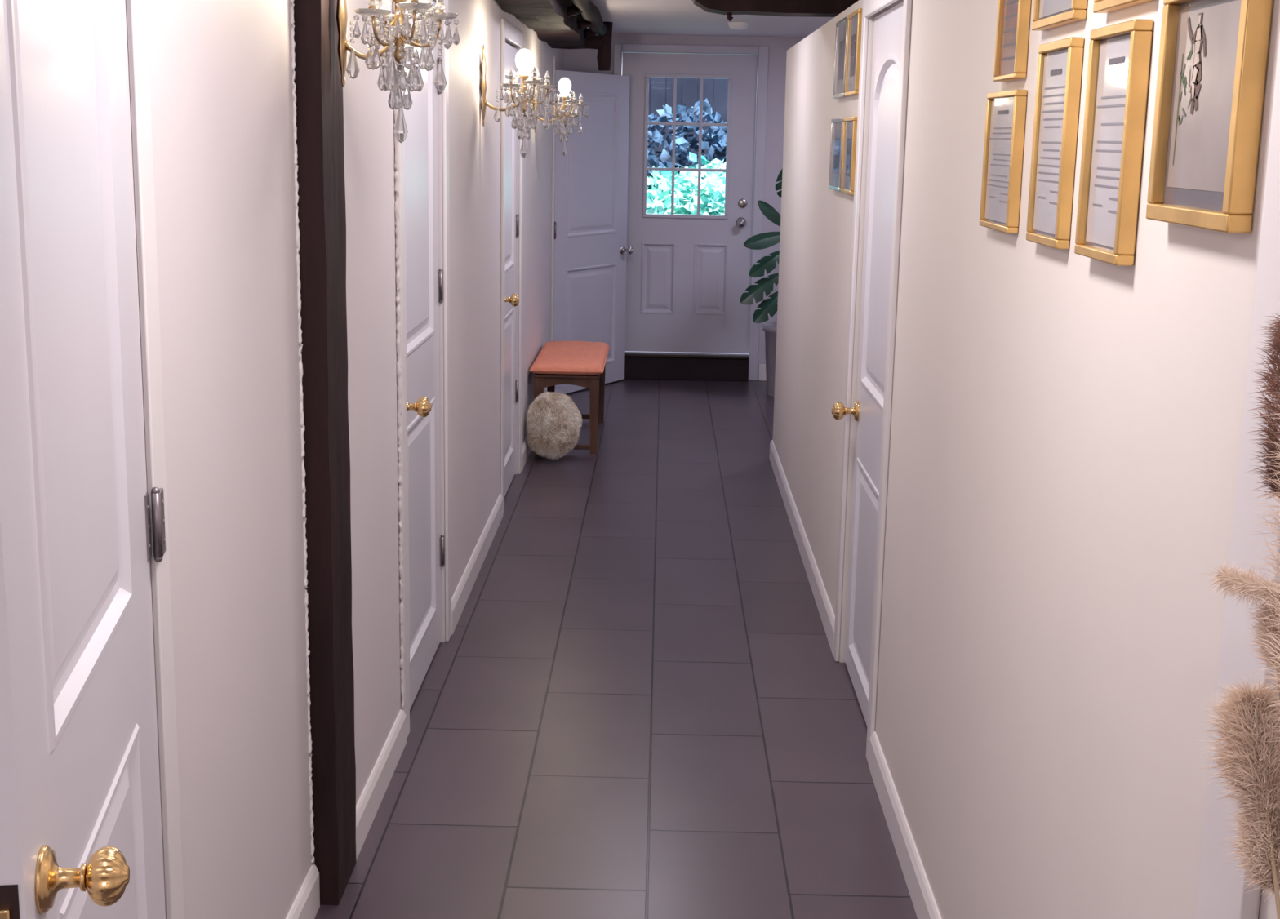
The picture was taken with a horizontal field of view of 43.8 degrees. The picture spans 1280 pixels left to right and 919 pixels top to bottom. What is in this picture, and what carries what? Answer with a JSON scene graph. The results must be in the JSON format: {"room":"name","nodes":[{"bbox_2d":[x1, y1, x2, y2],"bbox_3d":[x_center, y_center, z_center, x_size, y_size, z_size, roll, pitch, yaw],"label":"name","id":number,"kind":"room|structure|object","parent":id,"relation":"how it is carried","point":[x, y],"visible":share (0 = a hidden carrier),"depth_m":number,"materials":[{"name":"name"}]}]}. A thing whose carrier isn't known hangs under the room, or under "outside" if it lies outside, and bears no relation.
{"room":"home hallway","nodes":[
{"label":"home hallway","id":0,"kind":"room"},
{"bbox_2d":[124,0,563,918],"bbox_3d":[-0.681,-0.445,4.523,0.155,2.220,12.020,1,12,1],"label":"wall","id":1,"kind":"structure","parent":0,"point":[221,76],"depth_m":2.88,"materials":[{"name":"paint"}]},
{"bbox_2d":[0,0,165,918],"bbox_3d":[-0.591,0.235,1.807,0.117,1.960,0.858,-1,12,-9],"label":"door","id":2,"kind":"structure","parent":1,"relation":"in","point":[81,838],"depth_m":1.65,"materials":[{"name":"paint"}]},
{"bbox_2d":[125,0,184,918],"bbox_3d":[-0.672,0.110,2.225,0.010,2.050,0.058,1,12,1],"label":"trim","id":3,"kind":"structure","parent":1,"relation":"attached to","point":[136,10],"depth_m":2.18,"materials":[{"name":"paint"}]},
{"bbox_2d":[285,863,319,918],"bbox_3d":[-0.681,0.973,2.886,0.014,0.095,0.875,1,12,1],"label":"baseboard","id":4,"kind":"structure","parent":1,"relation":"attached to","point":[306,904],"depth_m":3.22,"materials":[{"name":"paint"}]},
{"bbox_2d":[290,0,315,863],"bbox_3d":[-0.659,-0.202,3.088,0.014,2.123,0.014,-8,15,-39],"label":"trim","id":5,"kind":"structure","parent":1,"relation":"attached to","point":[293,45],"depth_m":3.11,"materials":[{"name":"paint"}]},
{"bbox_2d":[355,708,406,860],"bbox_3d":[-0.630,0.774,3.865,0.014,0.095,0.705,1,12,1],"label":"baseboard","id":6,"kind":"structure","parent":1,"relation":"attached to","point":[367,806],"depth_m":3.83,"materials":[{"name":"paint"}]},
{"bbox_2d":[392,1,404,707],"bbox_3d":[-0.606,-0.387,3.987,0.013,2.124,0.019,1,12,1],"label":"trim","id":7,"kind":"structure","parent":1,"relation":"attached to","point":[395,111],"depth_m":4.03,"materials":[{"name":"paint"}]},
{"bbox_2d":[394,0,451,738],"bbox_3d":[-0.600,-0.339,4.472,0.012,2.035,0.920,1,12,1],"label":"trim","id":8,"kind":"structure","parent":1,"relation":"attached to","point":[445,57],"depth_m":4.73,"materials":[{"name":"paint"}]},
{"bbox_2d":[403,0,444,709],"bbox_3d":[-0.599,-0.306,4.484,0.117,1.950,0.780,1,12,1],"label":"door","id":9,"kind":"structure","parent":1,"relation":"in","point":[424,282],"depth_m":4.57,"materials":[{"name":"paint"}]},
{"bbox_2d":[451,493,503,635],"bbox_3d":[-0.598,0.355,5.925,0.014,0.095,1.640,1,12,1],"label":"baseboard","id":10,"kind":"structure","parent":1,"relation":"attached to","point":[459,600],"depth_m":5.76,"materials":[{"name":"paint"}]},
{"bbox_2d":[504,42,519,496],"bbox_3d":[-0.559,-0.817,6.992,0.117,1.950,0.760,1,12,1],"label":"door","id":11,"kind":"structure","parent":1,"relation":"in","point":[511,298],"depth_m":7.11,"materials":[{"name":"paint"}]},
{"bbox_2d":[500,17,523,513],"bbox_3d":[-0.560,-0.850,6.980,0.012,2.035,0.900,1,12,1],"label":"trim","id":12,"kind":"structure","parent":1,"relation":"attached to","point":[508,32],"depth_m":6.66,"materials":[{"name":"paint"}]},
{"bbox_2d":[480,44,558,158],"bbox_3d":[-0.432,-1.280,5.697,0.280,0.399,0.220,1,12,1],"label":"sconce","id":13,"kind":"object","parent":1,"relation":"attached to","point":[524,58],"visible":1,"depth_m":5.67,"materials":[{"name":"clear glass"}]},
{"bbox_2d":[521,435,531,471],"bbox_3d":[-0.554,-0.199,8.644,0.014,0.095,2.090,1,12,1],"label":"baseboard","id":14,"kind":"structure","parent":1,"relation":"attached to","point":[526,450],"depth_m":7.80,"materials":[{"name":"paint"}]},
{"bbox_2d":[551,56,555,341],"bbox_3d":[-0.520,-1.362,9.510,0.012,2.030,0.062,1,12,1],"label":"trim","id":15,"kind":"structure","parent":1,"relation":"attached to","point":[553,57],"depth_m":9.46,"materials":[{"name":"paint"}]},
{"bbox_2d":[533,77,588,155],"bbox_3d":[-0.397,-1.723,7.974,0.279,0.399,0.220,1,12,1],"label":"sconce","id":16,"kind":"object","parent":1,"relation":"attached to","point":[564,85],"visible":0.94,"depth_m":7.94,"materials":[{"name":"clear glass"}]},
{"bbox_2d":[551,22,612,71],"bbox_3d":[-0.335,-2.375,9.138,0.356,0.272,0.100,-1,12,-9],"label":"bracket","id":17,"kind":"object","parent":1,"relation":"attached to","point":[602,44],"visible":0.71,"depth_m":9.13,"materials":[{"name":"brown wood"}]},
{"bbox_2d":[553,70,633,394],"bbox_3d":[-0.283,-1.407,9.917,0.117,1.945,0.905,7,13,28],"label":"door","id":18,"kind":"structure","parent":1,"relation":"in","point":[591,250],"depth_m":9.92,"materials":[{"name":"paint"}]},
{"bbox_2d":[494,0,586,48],"bbox_3d":[-0.449,-1.820,6.092,0.228,0.169,6.050,1,12,1],"label":"ceiling beam","id":19,"kind":"structure","parent":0,"point":[547,18],"depth_m":7.11,"materials":[{"name":"brown wood"}]},
{"bbox_2d":[565,0,606,38],"bbox_3d":[-0.277,-2.105,7.475,0.161,0.111,3.082,1,12,1],"label":"pole","id":20,"kind":"object","parent":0,"point":[592,16],"depth_m":7.58,"materials":[{"name":"black wood"}]},
{"bbox_2d":[314,378,917,918],"bbox_3d":[-0.011,0.706,4.747,3.700,0.100,12.020,1,12,1],"label":"floor","id":21,"kind":"structure","parent":0,"point":[637,704],"depth_m":4.43,"materials":[{"name":"tile"}]},
{"bbox_2d":[293,0,356,905],"bbox_3d":[-0.683,-0.177,3.205,0.155,2.220,0.204,1,12,1],"label":"timber post","id":22,"kind":"object","parent":21,"relation":"on","point":[322,214],"visible":0.48,"depth_m":3.17,"materials":[{"name":"brown wood"}]},
{"bbox_2d":[336,0,460,143],"bbox_3d":[-0.467,-0.805,3.079,0.238,0.380,0.210,1,12,1],"label":"sconce","id":23,"kind":"object","parent":22,"relation":"attached to","point":[399,32],"visible":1,"depth_m":3.06,"materials":[{"name":"clear glass"}]},
{"bbox_2d":[526,391,582,460],"bbox_3d":[-0.421,-0.164,7.854,0.281,0.339,0.216,1,12,1],"label":"cushion","id":24,"kind":"object","parent":21,"relation":"on","point":[553,421],"visible":1,"depth_m":7.79,"materials":[{"name":"beige fur"}]},
{"bbox_2d":[529,341,609,453],"bbox_3d":[-0.365,-0.350,8.482,0.370,0.462,0.990,1,12,1],"label":"upholstered bench","id":25,"kind":"object","parent":21,"relation":"on","point":[579,363],"visible":0.96,"depth_m":8.05,"materials":[{"name":"brown wood"}]},
{"bbox_2d":[624,352,749,381],"bbox_3d":[0.282,-0.613,10.572,0.875,0.168,0.069,1,12,1],"label":"threshold step","id":26,"kind":"structure","parent":21,"relation":"on","point":[637,366],"depth_m":10.55,"materials":[{"name":"black paint"}]},
{"bbox_2d":[740,168,782,396],"bbox_3d":[0.958,-1.094,9.795,0.773,1.447,0.624,-2,12,-17],"label":"potted plant","id":27,"kind":"object","parent":21,"relation":"on","point":[765,240],"visible":0.3,"depth_m":9.64,"materials":[{"name":"plant"}]},
{"bbox_2d":[1197,312,1279,918],"bbox_3d":[0.460,0.638,1.199,0.190,1.469,0.439,1,12,1],"label":"pampas grass","id":28,"kind":"object","parent":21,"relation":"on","point":[1242,714],"depth_m":1.24,"materials":[{"name":"plant"}]},
{"bbox_2d":[563,34,804,380],"bbox_3d":[0.106,-1.641,10.463,3.700,2.220,0.120,1,12,1],"label":"wall","id":29,"kind":"structure","parent":0,"point":[584,60],"depth_m":10.23,"materials":[{"name":"paint"}]},
{"bbox_2d":[622,52,757,354],"bbox_3d":[0.303,-1.654,10.387,0.869,1.930,0.132,1,12,1],"label":"door","id":30,"kind":"structure","parent":29,"relation":"in","point":[692,117],"depth_m":10.41,"materials":[{"name":"paint"}]},
{"bbox_2d":[613,43,768,381],"bbox_3d":[0.309,-1.594,10.399,0.990,2.160,0.016,1,12,1],"label":"trim","id":31,"kind":"structure","parent":29,"relation":"attached to","point":[762,52],"depth_m":10.25,"materials":[{"name":"paint"}]},
{"bbox_2d":[758,364,766,381],"bbox_3d":[1.362,-0.567,10.593,1.145,0.110,0.014,1,12,1],"label":"baseboard","id":32,"kind":"structure","parent":29,"relation":"attached to","point":[762,368],"depth_m":10.59,"materials":[{"name":"paint"}]},
{"bbox_2d":[586,0,834,37],"bbox_3d":[0.034,-1.577,4.332,3.700,0.100,12.120,1,12,1],"label":"ceiling","id":33,"kind":"structure","parent":0,"point":[652,17],"depth_m":8.89,"materials":[{"name":"paint"}]},
{"bbox_2d":[728,22,749,29],"bbox_3d":[0.556,-2.446,8.985,0.120,0.035,0.120,1,12,1],"label":"smoke detector","id":34,"kind":"object","parent":33,"relation":"attached to","point":[733,25],"visible":1,"depth_m":8.94,"materials":[{"name":"white plastic"}]},
{"bbox_2d":[691,0,858,22],"bbox_3d":[1.018,-1.758,6.066,1.780,0.200,0.180,1,12,1],"label":"cross beam","id":35,"kind":"structure","parent":33,"relation":"attached to","point":[787,8],"depth_m":5.99,"materials":[{"name":"brown wood"}]},
{"bbox_2d":[773,0,1279,918],"bbox_3d":[0.674,-0.047,3.246,0.120,2.000,9.400,1,12,1],"label":"wall","id":36,"kind":"structure","parent":0,"point":[1066,425],"depth_m":2.49,"materials":[{"name":"paint"}]},
{"bbox_2d":[768,440,835,656],"bbox_3d":[0.637,0.259,6.512,0.014,0.095,3.122,1,12,1],"label":"baseboard","id":37,"kind":"structure","parent":36,"relation":"attached to","point":[821,598],"depth_m":6.00,"materials":[{"name":"paint"}]},
{"bbox_2d":[828,117,844,191],"bbox_3d":[0.647,-0.998,5.206,0.017,0.230,0.340,1,12,1],"label":"picture frame","id":38,"kind":"object","parent":36,"relation":"attached to","point":[837,125],"visible":0.74,"depth_m":5.22,"materials":[{"name":"silver metal"}]},
{"bbox_2d":[832,16,848,98],"bbox_3d":[0.653,-1.292,5.136,0.017,0.245,0.320,1,12,1],"label":"picture frame","id":39,"kind":"object","parent":36,"relation":"attached to","point":[841,39],"visible":0.8,"depth_m":5.15,"materials":[{"name":"silver metal"}]},
{"bbox_2d":[840,116,857,195],"bbox_3d":[0.642,-0.931,4.875,0.017,0.230,0.275,1,12,1],"label":"picture frame","id":40,"kind":"object","parent":36,"relation":"attached to","point":[850,124],"visible":0.84,"depth_m":4.85,"materials":[{"name":"gold metal"}]},
{"bbox_2d":[844,8,862,96],"bbox_3d":[0.647,-1.227,4.815,0.017,0.245,0.275,1,12,1],"label":"picture frame","id":41,"kind":"object","parent":36,"relation":"attached to","point":[854,24],"visible":0.77,"depth_m":4.79,"materials":[{"name":"gold metal"}]},
{"bbox_2d":[831,1,903,725],"bbox_3d":[0.625,-0.244,4.360,0.117,1.920,0.770,1,12,1],"label":"door","id":42,"kind":"structure","parent":36,"relation":"in","point":[867,411],"depth_m":4.45,"materials":[{"name":"paint"}]},
{"bbox_2d":[833,0,912,763],"bbox_3d":[0.624,-0.267,4.360,0.014,1.985,0.880,1,12,1],"label":"trim","id":43,"kind":"structure","parent":36,"relation":"attached to","point":[870,7],"depth_m":4.07,"materials":[{"name":"paint"}]},
{"bbox_2d":[868,731,942,918],"bbox_3d":[0.581,0.984,2.949,0.014,0.095,2.381,1,12,1],"label":"baseboard","id":44,"kind":"structure","parent":36,"relation":"attached to","point":[925,905],"depth_m":3.57,"materials":[{"name":"paint"}]},
{"bbox_2d":[979,89,1026,233],"bbox_3d":[0.606,-0.499,2.665,0.019,0.227,0.230,1,12,1],"label":"picture frame","id":45,"kind":"object","parent":36,"relation":"attached to","point":[1006,111],"visible":1,"depth_m":2.64,"materials":[{"name":"gold metal"}]},
{"bbox_2d":[993,0,1031,81],"bbox_3d":[0.611,-0.755,2.597,0.019,0.265,0.170,1,12,1],"label":"picture frame","id":46,"kind":"object","parent":36,"relation":"attached to","point":[1013,18],"visible":1,"depth_m":2.60,"materials":[{"name":"gold metal"}]},
{"bbox_2d":[1026,37,1084,248],"bbox_3d":[0.601,-0.458,2.314,0.019,0.290,0.193,1,12,1],"label":"picture frame","id":47,"kind":"object","parent":36,"relation":"attached to","point":[1060,63],"visible":1,"depth_m":2.29,"materials":[{"name":"gold metal"}]},
{"bbox_2d":[1031,0,1087,31],"bbox_3d":[0.607,-0.741,2.284,0.019,0.228,0.250,1,12,1],"label":"picture frame","id":48,"kind":"object","parent":36,"relation":"attached to","point":[1046,14],"visible":1,"depth_m":2.30,"materials":[{"name":"gold metal"}]},
{"bbox_2d":[1074,19,1153,266],"bbox_3d":[0.594,-0.398,2.007,0.023,0.290,0.200,1,12,1],"label":"picture frame","id":49,"kind":"object","parent":36,"relation":"attached to","point":[1119,58],"visible":1,"depth_m":1.99,"materials":[{"name":"gold metal"}]},
{"bbox_2d":[1093,0,1153,13],"bbox_3d":[0.602,-0.673,1.951,0.019,0.228,0.220,1,12,1],"label":"picture frame","id":50,"kind":"object","parent":36,"relation":"attached to","point":[1100,6],"visible":1,"depth_m":2.00,"materials":[{"name":"gold metal"}]},
{"bbox_2d":[1146,0,1272,233],"bbox_3d":[0.589,-0.371,1.659,0.025,0.253,0.267,1,12,1],"label":"picture frame","id":51,"kind":"object","parent":36,"relation":"attached to","point":[1213,58],"visible":1,"depth_m":1.64,"materials":[{"name":"gold metal"}]},
{"bbox_2d":[1195,34,1279,918],"bbox_3d":[0.577,0.306,1.533,0.018,1.990,0.120,1,12,1],"label":"trim","id":52,"kind":"structure","parent":36,"relation":"attached to","point":[1220,895],"depth_m":1.50,"materials":[{"name":"paint"}]}
]}

